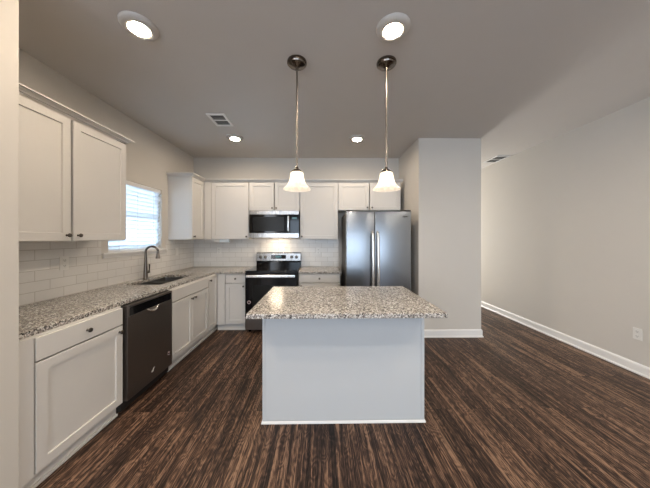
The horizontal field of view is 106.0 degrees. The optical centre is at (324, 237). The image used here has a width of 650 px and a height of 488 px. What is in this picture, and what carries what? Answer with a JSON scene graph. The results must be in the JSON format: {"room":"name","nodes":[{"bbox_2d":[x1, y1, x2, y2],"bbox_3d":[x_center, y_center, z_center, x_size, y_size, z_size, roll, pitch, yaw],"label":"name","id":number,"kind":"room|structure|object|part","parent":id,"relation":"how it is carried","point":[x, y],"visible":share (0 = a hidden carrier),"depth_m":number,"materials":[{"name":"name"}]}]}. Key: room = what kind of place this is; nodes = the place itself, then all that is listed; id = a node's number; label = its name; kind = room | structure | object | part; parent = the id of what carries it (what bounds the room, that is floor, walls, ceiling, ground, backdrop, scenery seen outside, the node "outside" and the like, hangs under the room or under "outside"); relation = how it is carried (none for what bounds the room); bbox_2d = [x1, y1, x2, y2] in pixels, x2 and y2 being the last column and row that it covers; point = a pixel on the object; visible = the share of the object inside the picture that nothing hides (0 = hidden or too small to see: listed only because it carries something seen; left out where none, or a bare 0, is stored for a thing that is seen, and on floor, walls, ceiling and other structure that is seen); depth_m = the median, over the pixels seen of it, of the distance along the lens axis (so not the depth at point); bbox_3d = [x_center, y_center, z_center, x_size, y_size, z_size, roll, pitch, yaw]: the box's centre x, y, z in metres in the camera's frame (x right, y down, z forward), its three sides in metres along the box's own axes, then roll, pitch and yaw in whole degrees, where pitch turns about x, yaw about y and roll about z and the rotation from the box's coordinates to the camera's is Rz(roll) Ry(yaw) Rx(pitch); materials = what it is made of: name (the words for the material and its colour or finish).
{"room":"kitchen","nodes":[
{"label":"kitchen","id":0,"kind":"room"},
{"bbox_2d":[0,0,18,487],"bbox_3d":[-1.900,0.000,1.164,0.703,2.800,0.142,0,0,-1],"label":"wall","id":1,"kind":"structure","parent":0,"point":[9,9],"depth_m":1.20,"materials":[{"name":"beige paint"}]},
{"bbox_2d":[19,48,192,258],"bbox_3d":[-2.294,0.000,-0.808,0.140,2.800,10.450,0,0,-1],"label":"wall","id":2,"kind":"structure","parent":0,"point":[148,159],"depth_m":2.82,"materials":[{"name":"beige paint"}]},
{"bbox_2d":[19,82,134,241],"bbox_3d":[-2.056,-0.455,1.850,0.412,0.965,1.079,0,0,-1],"label":"upper cabinet","id":3,"kind":"object","parent":2,"relation":"attached to","point":[72,175],"visible":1,"depth_m":1.80,"materials":[{"name":"white paint"}]},
{"bbox_3d":[-1.898,-0.430,1.573,0.019,0.908,0.506,0,0,-1],"label":"door","id":4,"kind":"part","parent":3,"relation":"part of","materials":[{"name":"white paint"}]},
{"bbox_3d":[-2.056,-0.916,1.850,0.412,0.041,1.079,0,0,-1],"label":"crown molding","id":5,"kind":"part","parent":3,"relation":"part of","materials":[{"name":"white paint"}]},
{"bbox_3d":[-1.906,-0.430,2.094,0.019,0.908,0.499,0,0,-1],"label":"door","id":6,"kind":"part","parent":3,"relation":"part of","materials":[{"name":"white paint"}]},
{"bbox_2d":[19,239,193,305],"bbox_3d":[-2.271,0.268,2.750,0.008,0.478,3.040,0,0,-1],"label":"tile backsplash","id":7,"kind":"structure","parent":2,"relation":"attached to","point":[40,276],"depth_m":2.25,"materials":[{"name":"white tile"}]},
{"bbox_2d":[59,256,68,269],"bbox_3d":[-2.253,0.220,2.118,0.009,0.118,0.074,0,0,-1],"label":"wall outlet","id":8,"kind":"object","parent":7,"relation":"attached to","point":[63,260],"visible":1,"depth_m":2.11,"materials":[{"name":"white plastic"}]},
{"bbox_2d":[101,249,167,258],"bbox_3d":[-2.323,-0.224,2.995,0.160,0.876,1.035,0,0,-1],"label":"window sill","id":9,"kind":"structure","parent":2,"relation":"in","point":[152,251],"depth_m":2.82,"materials":[{"name":"white plastic"}]},
{"bbox_2d":[108,180,160,251],"bbox_3d":[-2.312,-0.252,2.995,0.056,0.818,0.839,0,0,-1],"label":"window blind","id":10,"kind":"object","parent":2,"relation":"attached to","point":[142,201],"visible":0.59,"depth_m":3.06,"materials":[{"name":"white plastic"}]},
{"bbox_3d":[-2.313,0.148,2.995,0.050,0.017,0.839,0,0,-1],"label":"rail","id":11,"kind":"part","parent":10,"relation":"part of","materials":[{"name":"white plastic"}]},
{"bbox_3d":[-2.291,-0.232,3.275,0.003,0.760,0.003,0,0,-1],"label":"ladder cord","id":12,"kind":"part","parent":10,"relation":"part of","materials":[{"name":"white fabric"}]},
{"bbox_2d":[168,176,203,239],"bbox_3d":[-2.102,-0.434,3.920,0.379,0.924,0.699,0,0,-1],"label":"upper cabinet","id":13,"kind":"object","parent":2,"relation":"attached to","point":[185,193],"visible":0.95,"depth_m":3.57,"materials":[{"name":"white paint"}]},
{"bbox_3d":[-1.949,-0.430,3.752,0.019,0.908,0.352,0,0,-1],"label":"door","id":14,"kind":"part","parent":13,"relation":"part of","materials":[{"name":"white paint"}]},
{"bbox_2d":[166,172,402,182],"bbox_3d":[-0.514,-0.916,3.752,3.550,0.041,0.413,0,0,-1],"label":"crown molding","id":15,"kind":"structure","parent":13,"relation":"attached to","point":[168,173],"depth_m":3.93,"materials":[{"name":"white paint"}]},
{"bbox_2d":[193,157,398,285],"bbox_3d":[-0.497,0.000,4.373,3.601,2.800,0.140,0,0,-1],"label":"wall","id":16,"kind":"structure","parent":0,"point":[205,167],"depth_m":4.30,"materials":[{"name":"beige paint"}]},
{"bbox_2d":[204,182,254,238],"bbox_3d":[-1.586,-0.434,4.099,0.714,0.924,0.378,0,0,-1],"label":"upper cabinet","id":17,"kind":"object","parent":16,"relation":"attached to","point":[226,204],"visible":0.91,"depth_m":3.95,"materials":[{"name":"white paint"}]},
{"bbox_2d":[214,239,229,241],"bbox_3d":[-1.680,0.053,4.001,0.245,0.050,0.070,0,0,-1],"label":"light","id":18,"kind":"object","parent":17,"relation":"attached to","point":[215,240],"visible":1,"depth_m":3.97,"materials":[{"name":"white plastic"}]},
{"bbox_2d":[194,239,338,266],"bbox_3d":[-1.029,0.268,4.292,2.535,0.478,0.008,0,0,-1],"label":"tile backsplash","id":19,"kind":"structure","parent":16,"relation":"attached to","point":[236,252],"depth_m":4.29,"materials":[{"name":"white tile"}]},
{"bbox_2d":[249,182,299,210],"bbox_3d":[-0.819,-0.664,4.110,0.815,0.464,0.378,0,0,-1],"label":"upper cabinet","id":20,"kind":"object","parent":16,"relation":"attached to","point":[263,196],"visible":0.84,"depth_m":3.96,"materials":[{"name":"white paint"}]},
{"bbox_3d":[-1.022,-0.660,3.957,0.398,0.448,0.019,0,0,-1],"label":"door","id":21,"kind":"part","parent":20,"relation":"part of","materials":[{"name":"white paint"}]},
{"bbox_2d":[249,211,299,237],"bbox_3d":[-0.811,-0.214,4.065,0.786,0.432,0.447,0,0,-1],"label":"microwave","id":22,"kind":"object","parent":20,"relation":"attached to","point":[262,224],"visible":0.98,"depth_m":3.89,"materials":[{"name":"silver metal"}]},
{"bbox_3d":[-0.877,-0.220,3.908,0.650,0.294,0.028,0,0,-1],"label":"door","id":23,"kind":"part","parent":22,"relation":"part of","materials":[{"name":"black glass"}]},
{"bbox_3d":[-0.580,-0.221,3.873,0.032,0.268,0.056,0,0,-1],"label":"handle","id":24,"kind":"part","parent":22,"relation":"part of","materials":[{"name":"silver metal"}]},
{"bbox_3d":[-0.483,-0.220,3.913,0.135,0.294,0.028,0,0,-1],"label":"control panel","id":25,"kind":"part","parent":22,"relation":"part of","materials":[{"name":"black glass"}]},
{"bbox_3d":[-0.616,-0.660,3.963,0.390,0.448,0.019,0,0,-1],"label":"door","id":26,"kind":"part","parent":20,"relation":"part of","materials":[{"name":"white paint"}]},
{"bbox_2d":[300,182,337,238],"bbox_3d":[-0.100,-0.434,4.120,0.617,0.924,0.378,0,0,-1],"label":"upper cabinet","id":27,"kind":"object","parent":16,"relation":"attached to","point":[319,205],"visible":0.91,"depth_m":3.97,"materials":[{"name":"white paint"}]},
{"bbox_2d":[338,183,399,212],"bbox_3d":[0.721,-0.669,4.132,1.019,0.454,0.378,0,0,-1],"label":"upper cabinet","id":28,"kind":"object","parent":16,"relation":"attached to","point":[351,196],"visible":0.8,"depth_m":3.98,"materials":[{"name":"white paint"}]},
{"bbox_3d":[0.468,-0.665,3.979,0.498,0.438,0.019,0,0,-1],"label":"door","id":29,"kind":"part","parent":28,"relation":"part of","materials":[{"name":"white paint"}]},
{"bbox_3d":[0.978,-0.665,3.986,0.498,0.438,0.019,0,0,-1],"label":"door","id":30,"kind":"part","parent":28,"relation":"part of","materials":[{"name":"white paint"}]},
{"bbox_2d":[19,0,649,168],"bbox_3d":[0.491,-1.460,0.657,6.000,0.120,13.700,0,0,-1],"label":"ceiling","id":31,"kind":"structure","parent":0,"point":[515,76],"depth_m":1.99,"materials":[{"name":"paint"}]},
{"bbox_2d":[117,11,159,40],"bbox_3d":[-1.229,-1.387,1.623,0.224,0.027,0.224,0,0,-1],"label":"recessed light","id":32,"kind":"object","parent":31,"relation":"in","point":[135,24],"visible":1,"depth_m":1.60,"materials":[{"name":"beige"}]},
{"bbox_2d":[206,113,233,125],"bbox_3d":[-1.242,-1.393,2.908,0.210,0.013,0.300,0,0,-1],"label":"ceiling vent","id":33,"kind":"object","parent":31,"relation":"in","point":[219,119],"visible":1,"depth_m":2.90,"materials":[{"name":"white metal"}]},
{"bbox_2d":[226,134,242,141],"bbox_3d":[-1.259,-1.387,3.426,0.224,0.027,0.224,0,0,-1],"label":"recessed light","id":34,"kind":"object","parent":31,"relation":"in","point":[233,137],"visible":1,"depth_m":3.39,"materials":[{"name":"beige"}]},
{"bbox_2d":[283,54,310,191],"bbox_3d":[-0.223,-0.891,1.949,0.216,1.018,0.216,0,0,-1],"label":"pendant lamp","id":35,"kind":"object","parent":31,"relation":"hanging from","point":[296,183],"visible":1,"depth_m":1.93,"materials":[{"name":"white glass"}]},
{"bbox_3d":[-0.223,-0.942,1.949,0.016,0.784,0.016,0,0,-1],"label":"rod","id":36,"kind":"part","parent":35,"relation":"part of","materials":[{"name":"silver metal"}]},
{"bbox_3d":[-0.223,-0.450,1.949,0.216,0.137,0.216,0,0,-1],"label":"lamp shade","id":37,"kind":"part","parent":35,"relation":"part of","materials":[{"name":"white glass"}]},
{"bbox_2d":[349,135,364,141],"bbox_3d":[0.450,-1.387,3.444,0.224,0.027,0.224,0,0,-1],"label":"recessed light","id":38,"kind":"object","parent":31,"relation":"in","point":[354,138],"visible":1,"depth_m":3.40,"materials":[{"name":"beige"}]},
{"bbox_2d":[373,55,399,191],"bbox_3d":[0.490,-0.891,1.955,0.216,1.018,0.216,0,0,-1],"label":"pendant lamp","id":39,"kind":"object","parent":31,"relation":"hanging from","point":[386,183],"visible":1,"depth_m":1.93,"materials":[{"name":"beige glass"}]},
{"bbox_3d":[0.490,-0.942,1.955,0.016,0.784,0.016,0,0,-1],"label":"rod","id":40,"kind":"part","parent":39,"relation":"part of","materials":[{"name":"silver metal"}]},
{"bbox_3d":[0.490,-0.450,1.955,0.216,0.137,0.216,0,0,-1],"label":"lamp shade","id":41,"kind":"part","parent":39,"relation":"part of","materials":[{"name":"white glass"}]},
{"bbox_2d":[376,12,410,42],"bbox_3d":[0.453,-1.387,1.635,0.224,0.027,0.224,0,0,-1],"label":"recessed light","id":42,"kind":"object","parent":31,"relation":"in","point":[393,27],"visible":1,"depth_m":1.61,"materials":[{"name":"beige"}]},
{"bbox_2d":[483,155,509,162],"bbox_3d":[3.050,-1.393,4.359,0.245,0.013,0.370,0,0,-1],"label":"ceiling vent","id":43,"kind":"object","parent":31,"relation":"in","point":[497,158],"visible":1,"depth_m":4.35,"materials":[{"name":"white metal"}]},
{"bbox_2d":[36,307,649,487],"bbox_3d":[0.491,1.460,0.657,6.000,0.120,13.700,0,0,-1],"label":"floor","id":44,"kind":"structure","parent":0,"point":[516,405],"depth_m":1.76,"materials":[{"name":"brown wood"}]},
{"bbox_2d":[19,306,123,487],"bbox_3d":[-1.902,0.970,1.579,0.707,0.860,0.684,0,0,-1],"label":"base cabinet","id":45,"kind":"object","parent":44,"relation":"on","point":[71,374],"visible":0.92,"depth_m":1.50,"materials":[{"name":"white paint"}]},
{"bbox_3d":[-1.589,0.614,1.628,0.019,0.128,0.583,0,0,-1],"label":"drawer","id":46,"kind":"part","parent":45,"relation":"part of","materials":[{"name":"white paint"}]},
{"bbox_3d":[-1.589,0.990,1.628,0.019,0.604,0.583,0,0,-1],"label":"door","id":47,"kind":"part","parent":45,"relation":"part of","materials":[{"name":"white paint"}]},
{"bbox_2d":[116,290,171,413],"bbox_3d":[-1.906,0.972,2.233,0.703,0.856,0.607,0,0,-1],"label":"dishwasher","id":48,"kind":"object","parent":44,"relation":"on","point":[147,321],"visible":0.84,"depth_m":2.16,"materials":[{"name":"black metal"}]},
{"bbox_3d":[-1.599,0.600,2.248,0.037,0.070,0.551,0,0,-1],"label":"control panel","id":49,"kind":"part","parent":48,"relation":"part of","materials":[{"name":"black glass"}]},
{"bbox_3d":[-1.567,0.651,2.238,0.026,0.045,0.155,0,0,-1],"label":"pocket handle","id":50,"kind":"part","parent":48,"relation":"part of","materials":[{"name":"silver metal"}]},
{"bbox_2d":[167,277,207,371],"bbox_3d":[-1.922,0.970,2.959,0.707,0.860,0.827,0,0,-1],"label":"base cabinet","id":51,"kind":"object","parent":44,"relation":"on","point":[189,300],"visible":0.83,"depth_m":2.88,"materials":[{"name":"white paint"}]},
{"bbox_3d":[-1.605,0.990,2.759,0.019,0.604,0.407,0,0,-1],"label":"door","id":52,"kind":"part","parent":51,"relation":"part of","materials":[{"name":"white paint"}]},
{"bbox_3d":[-1.611,0.990,3.169,0.019,0.604,0.406,0,0,-1],"label":"door","id":53,"kind":"part","parent":51,"relation":"part of","materials":[{"name":"white paint"}]},
{"bbox_2d":[204,274,217,338],"bbox_3d":[-1.934,0.970,3.826,0.707,0.860,0.902,0,0,-1],"label":"base cabinet","id":54,"kind":"object","parent":44,"relation":"on","point":[212,279],"visible":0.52,"depth_m":3.52,"materials":[{"name":"white paint"}]},
{"bbox_2d":[19,267,252,339],"bbox_3d":[-1.721,0.523,2.762,1.106,0.032,3.046,0,0,-1],"label":"countertop","id":55,"kind":"structure","parent":54,"relation":"on","point":[38,317],"depth_m":2.01,"materials":[{"name":"stone"}]},
{"bbox_2d":[143,245,159,278],"bbox_3d":[-2.150,0.302,3.036,0.174,0.409,0.103,0,0,-1],"label":"kitchen faucet","id":56,"kind":"object","parent":55,"relation":"on","point":[146,271],"visible":1,"depth_m":3.01,"materials":[{"name":"silver metal"}]},
{"bbox_3d":[-2.147,0.155,3.038,0.152,0.114,0.024,0,0,-22],"label":"spout","id":57,"kind":"part","parent":56,"relation":"part of","materials":[{"name":"silver metal"}]},
{"bbox_2d":[136,277,184,284],"bbox_3d":[-1.973,0.643,2.984,0.414,0.204,0.728,0,0,-1],"label":"sink","id":58,"kind":"object","parent":55,"relation":"in","point":[164,280],"visible":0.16,"depth_m":3.19,"materials":[{"name":"silver metal"}]},
{"bbox_3d":[-1.970,0.643,2.801,0.414,0.204,0.362,0,0,-1],"label":"bowl","id":59,"kind":"part","parent":58,"relation":"part of","materials":[{"name":"silver metal"}]},
{"bbox_3d":[-1.976,0.633,3.167,0.414,0.184,0.362,0,0,-1],"label":"bowl","id":60,"kind":"part","parent":58,"relation":"part of","materials":[{"name":"silver metal"}]},
{"bbox_3d":[-1.616,0.921,3.519,0.019,0.742,0.272,0,0,-1],"label":"door","id":61,"kind":"part","parent":54,"relation":"part of","materials":[{"name":"white paint"}]},
{"bbox_2d":[217,274,244,329],"bbox_3d":[-1.408,0.970,3.962,0.445,0.860,0.653,0,0,-1],"label":"base cabinet","id":62,"kind":"object","parent":44,"relation":"on","point":[230,287],"visible":0.81,"depth_m":3.67,"materials":[{"name":"white paint"}]},
{"bbox_3d":[-1.338,0.614,3.676,0.305,0.128,0.019,0,0,-1],"label":"drawer","id":63,"kind":"part","parent":62,"relation":"part of","materials":[{"name":"white paint"}]},
{"bbox_3d":[-1.338,0.990,3.676,0.305,0.604,0.019,0,0,-1],"label":"door","id":64,"kind":"part","parent":62,"relation":"part of","materials":[{"name":"white paint"}]},
{"bbox_2d":[245,252,300,330],"bbox_3d":[-0.794,0.829,3.912,0.768,1.142,0.751,0,0,-1],"label":"range","id":65,"kind":"object","parent":44,"relation":"on","point":[272,269],"visible":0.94,"depth_m":3.60,"materials":[{"name":"black metal"}]},
{"bbox_3d":[-0.790,1.264,3.613,0.762,0.183,0.029,0,0,-1],"label":"storage drawer","id":66,"kind":"part","parent":65,"relation":"part of","materials":[{"name":"grey metal"}]},
{"bbox_3d":[-0.789,0.562,3.565,0.712,0.040,0.058,0,0,-1],"label":"oven handle","id":67,"kind":"part","parent":65,"relation":"part of","materials":[{"name":"silver metal"}]},
{"bbox_3d":[-0.790,0.838,3.611,0.762,0.655,0.033,0,0,-1],"label":"oven door","id":68,"kind":"part","parent":65,"relation":"part of","materials":[{"name":"black glass"}]},
{"bbox_2d":[245,266,300,271],"bbox_3d":[-0.794,0.494,3.915,0.768,0.015,0.618,0,0,-1],"label":"cooktop","id":69,"kind":"object","parent":65,"relation":"in","point":[257,268],"depth_m":3.74,"materials":[{"name":"black glass"}]},
{"bbox_2d":[298,274,339,285],"bbox_3d":[-0.088,0.970,3.981,0.632,0.860,0.653,0,0,-1],"label":"base cabinet","id":70,"kind":"object","parent":44,"relation":"on","point":[303,279],"visible":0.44,"depth_m":3.69,"materials":[{"name":"white paint"}]},
{"bbox_2d":[298,266,340,273],"bbox_3d":[-0.083,0.523,3.982,0.647,0.032,0.654,0,0,-1],"label":"countertop","id":71,"kind":"structure","parent":70,"relation":"on","point":[310,269],"depth_m":3.78,"materials":[{"name":"stone"}]},
{"bbox_3d":[-0.084,0.990,3.694,0.621,0.604,0.019,0,0,-1],"label":"door","id":72,"kind":"part","parent":70,"relation":"part of","materials":[{"name":"white paint"}]},
{"bbox_2d":[261,318,425,423],"bbox_3d":[0.137,0.970,2.200,1.242,0.860,0.712,0,0,-1],"label":"kitchen island","id":73,"kind":"object","parent":44,"relation":"on","point":[358,370],"visible":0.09,"depth_m":1.86,"materials":[{"name":"grey paint"}]},
{"bbox_3d":[-0.462,0.970,1.848,0.018,0.860,0.009,0,0,-1],"label":"corner trim","id":74,"kind":"part","parent":73,"relation":"part of","materials":[{"name":"grey paint"}]},
{"bbox_3d":[0.137,1.391,2.176,1.242,0.018,0.663,0,0,-1],"label":"shoe molding","id":75,"kind":"part","parent":73,"relation":"part of","materials":[{"name":"white paint"}]},
{"bbox_2d":[246,286,447,318],"bbox_3d":[0.145,0.523,2.090,1.347,0.032,0.919,0,0,-1],"label":"island countertop","id":76,"kind":"structure","parent":73,"relation":"on","point":[300,302],"depth_m":1.86,"materials":[{"name":"stone"}]},
{"bbox_3d":[0.743,0.970,1.865,0.024,0.860,0.009,0,0,-1],"label":"corner trim","id":77,"kind":"part","parent":73,"relation":"part of","materials":[{"name":"grey paint"}]},
{"bbox_2d":[342,210,410,290],"bbox_3d":[0.750,0.506,3.819,0.916,1.788,0.925,0,0,-1],"label":"refrigerator","id":78,"kind":"object","parent":44,"relation":"on","point":[376,245],"visible":0.52,"depth_m":3.44,"materials":[{"name":"silver metal"}]},
{"bbox_3d":[0.496,0.476,3.469,0.400,1.697,0.072,0,0,-1],"label":"freezer door","id":79,"kind":"part","parent":78,"relation":"part of","materials":[{"name":"silver metal"}]},
{"bbox_3d":[0.663,0.407,3.400,0.040,1.009,0.091,0,0,-1],"label":"handle","id":80,"kind":"part","parent":78,"relation":"part of","materials":[{"name":"silver metal"}]},
{"bbox_3d":[0.735,0.407,3.401,0.040,1.009,0.091,0,0,-1],"label":"handle","id":81,"kind":"part","parent":78,"relation":"part of","materials":[{"name":"silver metal"}]},
{"bbox_3d":[0.956,0.476,3.475,0.512,1.697,0.072,0,0,-1],"label":"fridge door","id":82,"kind":"part","parent":78,"relation":"part of","materials":[{"name":"silver metal"}]},
{"bbox_2d":[399,138,480,328],"bbox_3d":[1.731,0.000,5.438,0.886,2.800,3.975,0,0,-1],"label":"wall","id":83,"kind":"structure","parent":0,"point":[440,186],"depth_m":3.45,"materials":[{"name":"beige paint"}]},
{"bbox_2d":[424,329,483,337],"bbox_3d":[1.743,1.346,5.427,0.908,0.108,3.997,0,0,-1],"label":"baseboard","id":84,"kind":"structure","parent":83,"relation":"attached to","point":[428,333],"depth_m":3.44,"materials":[{"name":"white paint"}]},
{"bbox_2d":[481,97,649,367],"bbox_3d":[3.322,0.000,0.748,0.140,2.800,13.400,0,0,-1],"label":"wall","id":85,"kind":"structure","parent":0,"point":[565,218],"depth_m":3.09,"materials":[{"name":"beige paint"}]},
{"bbox_2d":[481,301,649,378],"bbox_3d":[3.241,1.346,0.746,0.022,0.108,13.400,0,0,-1],"label":"baseboard","id":86,"kind":"structure","parent":85,"relation":"attached to","point":[625,363],"depth_m":3.08,"materials":[{"name":"white paint"}]},
{"bbox_2d":[633,327,641,340],"bbox_3d":[3.222,0.993,2.526,0.009,0.118,0.074,0,0,-1],"label":"wall outlet","id":87,"kind":"object","parent":85,"relation":"attached to","point":[637,333],"visible":1,"depth_m":2.52,"materials":[{"name":"white plastic"}]}
]}

